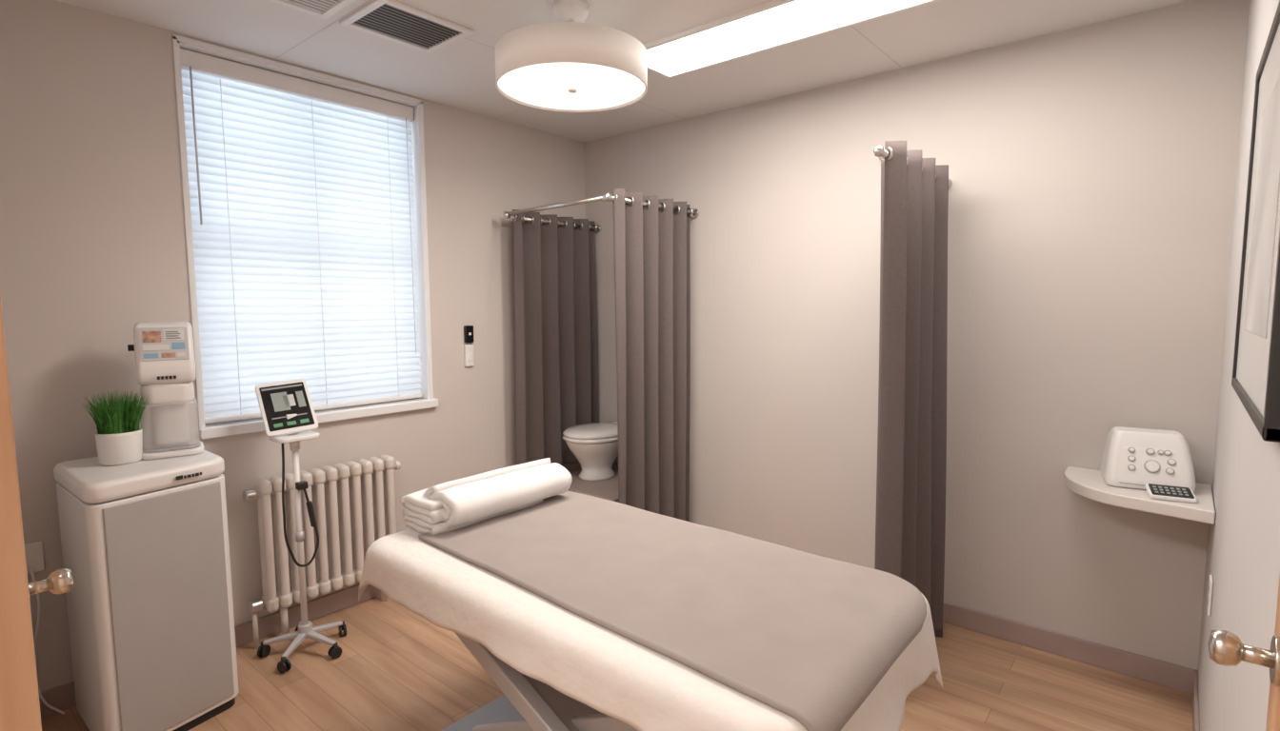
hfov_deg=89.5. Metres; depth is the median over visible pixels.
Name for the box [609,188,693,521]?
privacy curtain
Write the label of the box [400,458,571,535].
folded towel
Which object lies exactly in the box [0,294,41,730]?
door
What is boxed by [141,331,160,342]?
photo
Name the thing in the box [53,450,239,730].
cabinet
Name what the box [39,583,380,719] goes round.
baseboard
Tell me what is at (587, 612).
bed
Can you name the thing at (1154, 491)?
remote
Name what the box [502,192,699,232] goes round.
rail
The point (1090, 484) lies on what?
wall shelf
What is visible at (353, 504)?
radiator
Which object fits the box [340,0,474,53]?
ceiling air vent
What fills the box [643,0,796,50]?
rim
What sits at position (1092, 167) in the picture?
wall
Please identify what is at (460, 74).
ceiling
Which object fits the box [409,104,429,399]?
reveal
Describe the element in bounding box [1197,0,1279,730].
wall
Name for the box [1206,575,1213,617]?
wall outlet
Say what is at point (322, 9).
ceiling air vent
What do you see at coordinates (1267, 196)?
print
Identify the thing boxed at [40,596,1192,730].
floor
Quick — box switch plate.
[464,344,474,366]
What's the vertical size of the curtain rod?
0.056 m
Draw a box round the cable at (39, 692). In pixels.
[37,678,64,715]
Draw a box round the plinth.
[567,463,618,502]
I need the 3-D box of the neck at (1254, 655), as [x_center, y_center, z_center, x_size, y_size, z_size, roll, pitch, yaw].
[0.671,0.316,0.704,0.030,0.018,0.018,4,7,40]
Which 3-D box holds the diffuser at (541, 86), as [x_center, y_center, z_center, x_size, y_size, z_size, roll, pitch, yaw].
[-0.251,-1.032,2.392,0.542,0.018,0.542,4,7,40]
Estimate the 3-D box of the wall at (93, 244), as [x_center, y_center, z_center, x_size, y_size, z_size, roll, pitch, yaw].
[-1.882,-0.054,2.882,0.280,2.600,4.386,4,7,40]
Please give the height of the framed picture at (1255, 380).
0.715 m
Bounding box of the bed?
[358,491,942,730]
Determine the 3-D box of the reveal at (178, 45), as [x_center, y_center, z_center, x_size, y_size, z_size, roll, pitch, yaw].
[-1.925,-0.525,2.725,0.204,1.572,0.008,4,7,40]
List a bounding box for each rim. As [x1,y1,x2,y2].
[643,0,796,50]
[647,66,669,78]
[667,0,941,79]
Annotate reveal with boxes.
[177,40,205,427]
[177,40,419,106]
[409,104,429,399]
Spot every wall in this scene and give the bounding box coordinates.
[0,0,585,692]
[584,0,1249,670]
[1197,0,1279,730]
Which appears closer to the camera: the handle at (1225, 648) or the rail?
the handle at (1225, 648)
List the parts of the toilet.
seat, lid, pedestal bowl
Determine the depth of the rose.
0.68 m
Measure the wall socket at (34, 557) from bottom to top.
0.144 m
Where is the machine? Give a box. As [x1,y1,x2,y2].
[1100,426,1196,492]
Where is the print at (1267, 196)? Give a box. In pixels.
[1243,75,1279,339]
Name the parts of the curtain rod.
rod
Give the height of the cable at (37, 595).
0.291 m
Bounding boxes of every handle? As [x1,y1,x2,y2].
[47,568,73,594]
[1207,628,1242,666]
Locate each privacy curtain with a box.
[510,209,598,465]
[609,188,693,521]
[874,140,948,638]
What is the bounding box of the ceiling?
[55,0,1192,142]
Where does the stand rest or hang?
on the floor
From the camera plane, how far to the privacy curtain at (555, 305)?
4.07 m
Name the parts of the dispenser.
screen plate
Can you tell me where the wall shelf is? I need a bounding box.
[1063,466,1215,524]
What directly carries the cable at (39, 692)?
attached to the wall at (93, 244)
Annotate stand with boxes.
[255,379,346,674]
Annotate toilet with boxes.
[562,421,618,481]
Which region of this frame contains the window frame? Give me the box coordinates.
[172,34,433,428]
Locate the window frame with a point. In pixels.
(174, 41)
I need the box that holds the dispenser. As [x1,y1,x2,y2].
[127,321,204,459]
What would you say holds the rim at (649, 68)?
attached to the ceiling
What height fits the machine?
0.200 m
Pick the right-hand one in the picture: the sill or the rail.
the rail
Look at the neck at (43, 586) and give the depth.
0.97 m
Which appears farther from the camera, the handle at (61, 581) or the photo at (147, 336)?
the photo at (147, 336)
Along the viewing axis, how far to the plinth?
3.81 m
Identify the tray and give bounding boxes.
[141,440,204,459]
[268,430,319,443]
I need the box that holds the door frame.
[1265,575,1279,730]
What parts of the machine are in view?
control panel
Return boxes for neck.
[28,579,50,595]
[1241,643,1273,668]
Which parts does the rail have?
rod, rod, rod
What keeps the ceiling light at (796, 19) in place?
in the ceiling
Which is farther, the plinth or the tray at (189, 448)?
the plinth
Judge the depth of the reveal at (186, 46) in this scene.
2.93 m
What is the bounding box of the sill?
[197,399,438,439]
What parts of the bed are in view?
rail, lift rail, cross rail, lift plate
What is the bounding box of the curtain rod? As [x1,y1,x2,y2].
[873,145,951,188]
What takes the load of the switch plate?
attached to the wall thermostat
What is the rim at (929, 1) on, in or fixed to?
attached to the ceiling
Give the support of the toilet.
on the plinth
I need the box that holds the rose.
[1269,635,1279,686]
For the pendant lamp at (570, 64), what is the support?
hanging from the ceiling
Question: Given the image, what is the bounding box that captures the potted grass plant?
[82,390,149,465]
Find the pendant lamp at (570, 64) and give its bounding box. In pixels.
[494,0,647,112]
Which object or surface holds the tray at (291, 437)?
on the stand
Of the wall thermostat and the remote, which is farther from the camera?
the wall thermostat
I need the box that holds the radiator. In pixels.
[242,455,400,649]
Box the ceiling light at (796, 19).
[646,0,928,76]
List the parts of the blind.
ladder cord, rail, ladder cord, ladder cord, lift cord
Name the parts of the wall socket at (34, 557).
plate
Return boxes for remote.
[1145,483,1197,503]
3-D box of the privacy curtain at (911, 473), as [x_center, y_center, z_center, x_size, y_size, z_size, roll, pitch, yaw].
[1.125,0.199,2.667,0.178,2.075,0.778,4,7,40]
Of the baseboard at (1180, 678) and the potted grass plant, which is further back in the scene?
the baseboard at (1180, 678)
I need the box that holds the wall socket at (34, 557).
[24,540,44,582]
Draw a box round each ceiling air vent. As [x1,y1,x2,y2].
[268,0,356,19]
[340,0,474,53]
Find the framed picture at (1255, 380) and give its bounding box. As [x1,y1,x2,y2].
[1231,0,1279,442]
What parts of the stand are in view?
leg, leg, probe handle, leg, leg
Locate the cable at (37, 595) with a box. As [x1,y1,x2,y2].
[33,593,39,674]
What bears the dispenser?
on the cabinet
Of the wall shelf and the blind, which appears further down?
the wall shelf
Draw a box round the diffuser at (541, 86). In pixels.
[497,62,645,109]
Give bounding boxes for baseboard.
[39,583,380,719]
[942,601,1197,694]
[1191,671,1199,730]
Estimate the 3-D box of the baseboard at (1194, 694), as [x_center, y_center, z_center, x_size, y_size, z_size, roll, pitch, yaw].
[1.457,1.297,1.681,0.012,0.095,2.126,4,7,40]
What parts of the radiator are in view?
valve knob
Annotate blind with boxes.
[180,48,422,423]
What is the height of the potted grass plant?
0.261 m
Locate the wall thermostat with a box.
[463,325,474,366]

